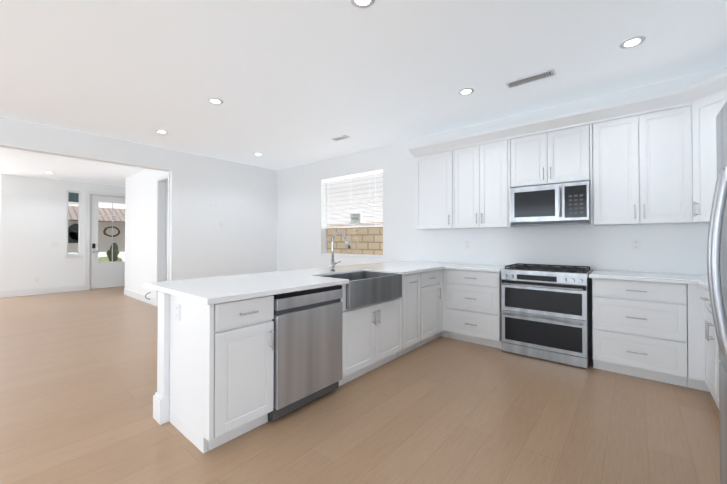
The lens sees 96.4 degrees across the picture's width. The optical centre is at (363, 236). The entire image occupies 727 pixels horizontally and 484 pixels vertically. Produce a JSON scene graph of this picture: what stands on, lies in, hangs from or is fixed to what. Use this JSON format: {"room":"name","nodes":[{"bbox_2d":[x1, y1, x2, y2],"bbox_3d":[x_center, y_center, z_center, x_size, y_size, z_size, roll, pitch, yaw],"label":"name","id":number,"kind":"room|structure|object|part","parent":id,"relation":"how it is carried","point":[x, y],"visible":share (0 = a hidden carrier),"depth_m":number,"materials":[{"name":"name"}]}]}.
{"room":"kitchen","nodes":[
{"label":"kitchen","id":0,"kind":"room"},
{"bbox_2d":[0,174,124,291],"bbox_3d":[-6.935,-0.003,8.735,0.150,2.770,3.790,0,-1,40],"label":"wall","id":1,"kind":"structure","parent":0,"point":[33,218],"depth_m":7.70,"materials":[{"name":"white paint"}]},
{"bbox_2d":[67,191,80,254],"bbox_3d":[-7.355,-0.338,8.236,0.050,1.610,0.260,0,-1,40],"label":"sidelight window","id":2,"kind":"structure","parent":1,"relation":"in","point":[68,192],"depth_m":8.30,"materials":[{"name":"white plastic"}]},
{"bbox_2d":[65,255,82,258],"bbox_3d":[-7.304,0.509,8.184,0.085,0.085,0.340,0,-1,40],"label":"window sill","id":3,"kind":"structure","parent":1,"relation":"attached to","point":[72,256],"depth_m":8.15,"materials":[{"name":"white paint"}]},
{"bbox_2d":[85,190,124,289],"bbox_3d":[-6.836,0.096,8.840,0.166,2.575,1.150,0,-1,40],"label":"door frame","id":4,"kind":"structure","parent":1,"relation":"attached to","point":[89,193],"depth_m":8.39,"materials":[{"name":"white paint"}]},
{"bbox_2d":[90,195,124,288],"bbox_3d":[-6.808,0.141,8.816,0.099,2.460,0.944,0,-1,40],"label":"front door","id":5,"kind":"structure","parent":1,"relation":"in","point":[107,274],"depth_m":8.63,"materials":[{"name":"white paint"}]},
{"bbox_2d":[103,226,119,236],"bbox_3d":[-6.871,-0.136,8.876,0.058,0.297,0.381,0,-1,40],"label":"wreath","id":6,"kind":"object","parent":5,"relation":"hanging from","point":[104,231],"depth_m":8.85,"materials":[{"name":"brown plant"}]},
{"bbox_2d":[0,147,167,186],"bbox_3d":[-7.886,-1.500,5.439,6.120,0.158,11.190,0,-1,40],"label":"ceiling","id":7,"kind":"structure","parent":0,"point":[24,163],"depth_m":6.72,"materials":[{"name":"white paint"}]},
{"bbox_2d":[0,117,171,171],"bbox_3d":[-6.357,-1.420,2.582,0.150,0.380,8.790,0,-1,40],"label":"header beam","id":8,"kind":"structure","parent":0,"point":[15,134],"depth_m":4.92,"materials":[{"name":"white paint"}]},
{"bbox_2d":[125,169,168,297],"bbox_3d":[-4.581,-0.021,6.890,2.730,2.770,0.120,0,-1,40],"label":"wall","id":9,"kind":"structure","parent":0,"point":[140,212],"depth_m":6.98,"materials":[{"name":"white paint"}]},
{"bbox_2d":[0,285,155,305],"bbox_3d":[-3.654,1.240,1.774,17.000,0.145,11.060,0,-1,40],"label":"baseboard","id":10,"kind":"structure","parent":9,"relation":"attached to","point":[38,291],"depth_m":7.53,"materials":[{"name":"white paint"}]},
{"bbox_2d":[156,174,169,305],"bbox_3d":[-3.768,0.101,6.200,0.644,2.512,0.134,0,-1,40],"label":"door frame","id":11,"kind":"structure","parent":9,"relation":"attached to","point":[160,227],"depth_m":6.34,"materials":[{"name":"white paint"}]},
{"bbox_2d":[165,182,167,280],"bbox_3d":[-3.721,0.142,6.613,0.038,2.422,0.550,0,-1,40],"label":"pantry door","id":12,"kind":"structure","parent":9,"relation":"in","point":[166,231],"depth_m":6.40,"materials":[{"name":"white paint"}]},
{"bbox_2d":[165,182,165,224],"bbox_3d":[-4.854,-0.004,8.598,0.120,2.770,2.150,0,-1,40],"label":"wall","id":13,"kind":"structure","parent":0,"point":[165,203],"depth_m":8.28,"materials":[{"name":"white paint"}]},
{"bbox_2d":[169,150,277,280],"bbox_3d":[-2.798,-0.102,6.801,0.120,2.930,2.270,0,-1,40],"label":"wall","id":14,"kind":"structure","parent":0,"point":[204,244],"depth_m":6.58,"materials":[{"name":"white paint"}]},
{"bbox_2d":[0,286,719,483],"bbox_3d":[-3.654,1.372,1.773,17.300,0.120,11.360,0,-1,40],"label":"floor","id":15,"kind":"structure","parent":0,"point":[78,379],"depth_m":2.30,"materials":[{"name":"brown wood"}]},
{"bbox_2d":[153,292,169,424],"bbox_3d":[-1.434,0.861,2.368,0.148,0.915,0.130,0,-1,40],"label":"post","id":16,"kind":"object","parent":15,"relation":"on","point":[161,406],"visible":0.56,"depth_m":2.31,"materials":[{"name":"white paint"}]},
{"bbox_2d":[170,294,213,452],"bbox_3d":[-1.138,0.858,2.130,0.608,0.915,0.028,0,-1,40],"label":"peninsula end panel","id":17,"kind":"object","parent":15,"relation":"on","point":[192,375],"visible":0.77,"depth_m":2.07,"materials":[{"name":"white paint"}]},
{"bbox_2d":[175,303,179,320],"bbox_3d":[-1.272,0.517,2.222,0.075,0.110,0.007,0,-1,40],"label":"outlet","id":18,"kind":"object","parent":17,"relation":"attached to","point":[177,311],"visible":1,"depth_m":2.21,"materials":[{"name":"white plastic"}]},
{"bbox_2d":[208,295,273,450],"bbox_3d":[-0.978,0.860,2.291,0.648,0.915,0.418,0,-1,40],"label":"base cabinet","id":19,"kind":"object","parent":15,"relation":"on","point":[243,366],"visible":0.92,"depth_m":2.09,"materials":[{"name":"white paint"}]},
{"bbox_2d":[268,285,342,420],"bbox_3d":[-0.625,0.866,2.704,0.618,0.912,0.656,0,-1,40],"label":"dishwasher","id":20,"kind":"object","parent":15,"relation":"on","point":[308,324],"visible":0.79,"depth_m":2.46,"materials":[{"name":"grey metal"}]},
{"bbox_2d":[339,284,401,385],"bbox_3d":[-0.107,0.870,3.332,0.648,0.915,0.956,0,-1,40],"label":"base cabinet","id":21,"kind":"object","parent":15,"relation":"on","point":[371,336],"visible":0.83,"depth_m":3.10,"materials":[{"name":"white paint"}]},
{"bbox_2d":[144,260,463,304],"bbox_3d":[-0.140,0.397,3.647,1.098,0.035,3.688,0,-1,40],"label":"countertop","id":22,"kind":"structure","parent":21,"relation":"on","point":[213,290],"depth_m":2.64,"materials":[{"name":"white stone"}]},
{"bbox_2d":[330,232,350,271],"bbox_3d":[-0.215,0.162,3.450,0.288,0.427,0.147,0,-1,40],"label":"pull-down faucet","id":23,"kind":"object","parent":22,"relation":"on","point":[333,263],"visible":1,"depth_m":3.47,"materials":[{"name":"silver metal"}]},
{"bbox_2d":[321,271,401,308],"bbox_3d":[-0.055,0.514,3.291,0.520,0.242,0.818,0,-1,40],"label":"farmhouse sink","id":24,"kind":"object","parent":22,"relation":"in","point":[364,288],"visible":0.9,"depth_m":3.15,"materials":[{"name":"silver metal"}]},
{"bbox_2d":[396,273,419,357],"bbox_3d":[0.326,0.876,3.850,0.648,0.915,0.385,0,-1,40],"label":"base cabinet","id":25,"kind":"object","parent":15,"relation":"on","point":[410,297],"visible":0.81,"depth_m":3.65,"materials":[{"name":"white paint"}]},
{"bbox_2d":[415,270,440,348],"bbox_3d":[0.607,0.879,4.185,0.648,0.915,0.479,0,-1,40],"label":"base cabinet","id":26,"kind":"object","parent":15,"relation":"on","point":[429,305],"visible":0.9,"depth_m":3.98,"materials":[{"name":"white paint"}]},
{"bbox_2d":[434,269,448,338],"bbox_3d":[0.989,0.883,4.641,0.648,0.915,0.705,0,-1,40],"label":"base cabinet","id":27,"kind":"object","parent":15,"relation":"on","point":[443,332],"visible":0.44,"depth_m":4.25,"materials":[{"name":"white paint"}]},
{"bbox_2d":[444,264,507,271],"bbox_3d":[1.328,0.404,4.406,1.200,0.035,0.641,0,-1,40],"label":"countertop","id":28,"kind":"structure","parent":27,"relation":"on","point":[473,267],"depth_m":4.12,"materials":[{"name":"white stone"}]},
{"bbox_2d":[446,269,501,348],"bbox_3d":[1.518,0.879,4.238,0.676,0.915,0.644,0,-1,40],"label":"drawers","id":29,"kind":"object","parent":15,"relation":"on","point":[473,306],"visible":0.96,"depth_m":4.00,"materials":[{"name":"white paint"}]},
{"bbox_2d":[501,263,593,368],"bbox_3d":[2.094,0.836,3.718,0.834,0.992,0.690,0,-1,40],"label":"oven range","id":30,"kind":"object","parent":15,"relation":"on","point":[546,312],"visible":1,"depth_m":3.47,"materials":[{"name":"silver metal"}]},
{"bbox_2d":[592,278,687,386],"bbox_3d":[2.717,0.869,3.235,0.673,0.915,0.644,0,-1,40],"label":"drawers","id":31,"kind":"object","parent":15,"relation":"on","point":[640,329],"visible":0.96,"depth_m":3.00,"materials":[{"name":"white paint"}]},
{"bbox_2d":[589,270,693,283],"bbox_3d":[2.729,0.392,3.234,0.746,0.035,0.641,0,-1,40],"label":"countertop","id":32,"kind":"structure","parent":31,"relation":"on","point":[602,274],"depth_m":3.10,"materials":[{"name":"white stone"}]},
{"bbox_2d":[687,284,709,391],"bbox_3d":[3.257,0.865,2.801,0.705,0.915,0.617,0,-1,40],"label":"base cabinet","id":33,"kind":"object","parent":15,"relation":"on","point":[695,341],"visible":0.23,"depth_m":2.77,"materials":[{"name":"white paint"}]},
{"bbox_2d":[700,288,720,408],"bbox_3d":[2.825,0.859,2.237,0.644,0.915,0.798,0,-1,40],"label":"base cabinet","id":34,"kind":"object","parent":15,"relation":"on","point":[712,360],"visible":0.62,"depth_m":2.47,"materials":[{"name":"white paint"}]},
{"bbox_2d":[687,274,708,290],"bbox_3d":[2.760,0.382,2.176,0.660,0.035,2.224,0,-1,40],"label":"countertop","id":35,"kind":"structure","parent":34,"relation":"on","point":[702,280],"depth_m":2.75,"materials":[{"name":"white stone"}]},
{"bbox_2d":[707,101,726,483],"bbox_3d":[1.655,0.359,1.000,0.812,1.890,0.900,0,-1,40],"label":"refrigerator","id":36,"kind":"object","parent":15,"relation":"on","point":[717,259],"visible":1,"depth_m":1.29,"materials":[{"name":"grey metal"}]},
{"bbox_2d":[0,0,726,169],"bbox_3d":[-3.654,-1.693,1.803,17.300,0.150,11.360,0,-1,40],"label":"ceiling","id":37,"kind":"structure","parent":0,"point":[290,83],"depth_m":3.01,"materials":[{"name":"white paint"}]},
{"bbox_2d":[155,130,167,133],"bbox_3d":[-3.042,-1.583,4.902,0.170,0.006,0.170,0,-1,40],"label":"recessed light","id":38,"kind":"object","parent":37,"relation":"in","point":[162,131],"visible":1,"depth_m":4.89,"materials":[{"name":"white paint"}]},
{"bbox_2d":[208,98,223,103],"bbox_3d":[-1.740,-1.594,3.826,0.170,0.006,0.170,0,-1,40],"label":"recessed light","id":39,"kind":"object","parent":37,"relation":"in","point":[214,100],"visible":1,"depth_m":3.83,"materials":[{"name":"white paint"}]},
{"bbox_2d":[331,135,349,140],"bbox_3d":[-0.365,-1.577,5.205,0.300,0.012,0.120,0,-1,40],"label":"ceiling vent","id":40,"kind":"object","parent":37,"relation":"in","point":[341,137],"visible":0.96,"depth_m":5.20,"materials":[{"name":"grey metal"}]},
{"bbox_2d":[350,0,374,7],"bbox_3d":[-0.005,-1.610,2.206,0.170,0.006,0.170,0,-1,40],"label":"recessed light","id":41,"kind":"object","parent":37,"relation":"in","point":[362,3],"visible":1,"depth_m":2.24,"materials":[{"name":"white paint"}]},
{"bbox_2d":[458,88,473,94],"bbox_3d":[1.129,-1.597,3.578,0.170,0.006,0.170,0,-1,40],"label":"recessed light","id":42,"kind":"object","parent":37,"relation":"in","point":[465,91],"visible":1,"depth_m":3.57,"materials":[{"name":"white paint"}]},
{"bbox_2d":[505,69,555,88],"bbox_3d":[1.687,-1.596,3.294,0.440,0.012,0.140,0,-1,40],"label":"ceiling vent","id":43,"kind":"object","parent":37,"relation":"in","point":[531,78],"visible":0.98,"depth_m":3.29,"materials":[{"name":"grey metal"}]},
{"bbox_2d":[619,36,645,48],"bbox_3d":[2.224,-1.605,2.689,0.170,0.006,0.170,0,-1,40],"label":"recessed light","id":44,"kind":"object","parent":37,"relation":"in","point":[632,42],"visible":1,"depth_m":2.68,"materials":[{"name":"white paint"}]},
{"bbox_2d":[277,67,726,274],"bbox_3d":[-0.135,-0.109,6.152,10.500,2.930,0.150,0,-1,40],"label":"wall","id":45,"kind":"structure","parent":0,"point":[675,248],"depth_m":4.66,"materials":[{"name":"white paint"}]},
{"bbox_2d":[321,254,382,257],"bbox_3d":[-0.247,0.365,6.184,1.580,0.012,0.086,0,-1,40],"label":"window sill","id":46,"kind":"structure","parent":45,"relation":"attached to","point":[352,255],"depth_m":6.18,"materials":[{"name":"white paint"}]},
{"bbox_2d":[324,173,382,256],"bbox_3d":[-0.203,-0.400,6.244,1.580,1.545,0.050,0,-1,40],"label":"window","id":47,"kind":"structure","parent":45,"relation":"in","point":[325,217],"depth_m":6.72,"materials":[{"name":"white plastic"}]},
{"bbox_2d":[322,169,382,227],"bbox_3d":[-0.247,-0.672,6.194,1.556,0.997,0.062,0,-1,40],"label":"window blinds","id":48,"kind":"object","parent":47,"relation":"attached to","point":[355,176],"visible":0.88,"depth_m":6.10,"materials":[{"name":"white plastic"}]},
{"bbox_3d":[-0.203,-0.400,6.244,1.508,1.473,0.004,0,-1,40],"label":"kitchen window glass","id":49,"kind":"part","parent":47,"relation":"part of","materials":[{"name":"clear glass"}]},
{"bbox_2d":[415,150,458,229],"bbox_3d":[1.091,-0.660,4.793,0.596,1.095,0.364,0,-1,40],"label":"upper cabinet","id":50,"kind":"object","parent":45,"relation":"attached to","point":[434,191],"visible":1,"depth_m":4.67,"materials":[{"name":"white paint"}]},
{"bbox_2d":[465,241,469,248],"bbox_3d":[1.494,0.116,4.683,0.075,0.118,0.007,0,-1,40],"label":"outlet","id":51,"kind":"object","parent":45,"relation":"attached to","point":[467,244],"visible":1,"depth_m":4.68,"materials":[{"name":"white plastic"}]},
{"bbox_2d":[452,139,515,228],"bbox_3d":[1.611,-0.664,4.358,0.756,1.095,0.364,0,-1,40],"label":"upper cabinet","id":52,"kind":"object","parent":45,"relation":"attached to","point":[481,186],"depth_m":4.22,"materials":[{"name":"white paint"}]},
{"bbox_3d":[1.245,-0.663,4.491,0.024,1.095,0.016,0,-1,40],"label":"wall cabinet filler panel","id":53,"kind":"part","parent":52,"relation":"part of","materials":[{"name":"white wood"}]},
{"bbox_3d":[1.807,-0.668,4.021,0.025,1.095,0.016,0,-1,40],"label":"wall cabinet filler panel","id":54,"kind":"part","parent":52,"relation":"part of","materials":[{"name":"white wood"}]},
{"bbox_2d":[511,124,592,187],"bbox_3d":[2.212,-0.912,3.858,0.804,0.610,0.364,0,-1,40],"label":"upper cabinet","id":55,"kind":"object","parent":45,"relation":"attached to","point":[556,156],"visible":0.98,"depth_m":3.72,"materials":[{"name":"white paint"}]},
{"bbox_2d":[510,181,589,225],"bbox_3d":[2.189,-0.364,3.808,0.781,0.442,0.462,0,-1,40],"label":"microwave","id":56,"kind":"object","parent":55,"relation":"attached to","point":[561,204],"visible":1,"depth_m":3.64,"materials":[{"name":"silver metal"}]},
{"bbox_2d":[407,71,726,157],"bbox_3d":[1.474,-1.280,3.274,3.307,0.141,2.213,0,-1,40],"label":"crown molding","id":57,"kind":"structure","parent":55,"relation":"attached to","point":[707,89],"depth_m":3.45,"materials":[{"name":"white paint"}]},
{"bbox_2d":[590,124,592,224],"bbox_3d":[2.446,-0.673,3.487,0.021,1.095,0.016,0,-1,40],"label":"filler panel","id":58,"kind":"object","parent":55,"relation":"attached to","point":[591,179],"depth_m":3.48,"materials":[{"name":"white paint"}]},
{"bbox_2d":[631,239,640,250],"bbox_3d":[2.925,0.089,3.487,0.075,0.118,0.007,0,-1,40],"label":"outlet","id":59,"kind":"object","parent":45,"relation":"attached to","point":[635,244],"visible":1,"depth_m":3.48,"materials":[{"name":"white plastic"}]},
{"bbox_2d":[593,105,692,225],"bbox_3d":[2.830,-0.675,3.338,0.753,1.095,0.364,0,-1,40],"label":"upper cabinet","id":60,"kind":"object","parent":45,"relation":"attached to","point":[642,170],"visible":0.96,"depth_m":3.20,"materials":[{"name":"white paint"}]},
{"bbox_2d":[689,92,726,223],"bbox_3d":[3.283,-0.680,2.800,0.643,1.095,0.609,0,-1,40],"label":"upper cabinet","id":61,"kind":"object","parent":45,"relation":"attached to","point":[697,222],"depth_m":2.88,"materials":[{"name":"white paint"}]},
{"bbox_3d":[3.036,-0.674,2.789,0.278,1.077,0.276,0,-1,40],"label":"diagonal corner wall cabinet door","id":62,"kind":"part","parent":61,"relation":"part of","materials":[{"name":"white wood"}]},
{"label":"outside","id":63,"kind":"structure","parent":0,"visible":0},
{"bbox_3d":[-4.426,1.559,10.200,80.000,0.075,70.000,0,-1,40],"label":"ground","id":64,"kind":"structure","parent":63,"visible":0},
{"bbox_2d":[68,193,124,260],"bbox_3d":[-17.425,-2.586,15.898,10.000,8.320,31.000,0,-1,40],"label":"house","id":65,"kind":"structure","parent":64,"relation":"on","point":[105,211],"depth_m":15.77,"materials":[{"name":"white"}]},
{"bbox_2d":[98,243,121,261],"bbox_3d":[-10.781,0.884,10.831,8.450,1.356,6.195,0,-1,40],"label":"landscape","id":66,"kind":"structure","parent":64,"relation":"on","point":[108,258],"depth_m":11.52,"materials":[{"name":"green plant"}]},
{"bbox_2d":[327,222,382,254],"bbox_3d":[0.756,0.551,8.613,22.000,1.900,0.260,0,-1,40],"label":"wall","id":67,"kind":"structure","parent":64,"relation":"on","point":[372,238],"depth_m":9.25,"materials":[{"name":"beige brick"}]},
{"bbox_2d":[327,173,382,223],"bbox_3d":[3.754,-1.623,12.220,26.000,6.320,6.455,0,-1,40],"label":"neighbor house","id":68,"kind":"structure","parent":64,"relation":"on","point":[341,193],"depth_m":11.44,"materials":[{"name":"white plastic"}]}
]}

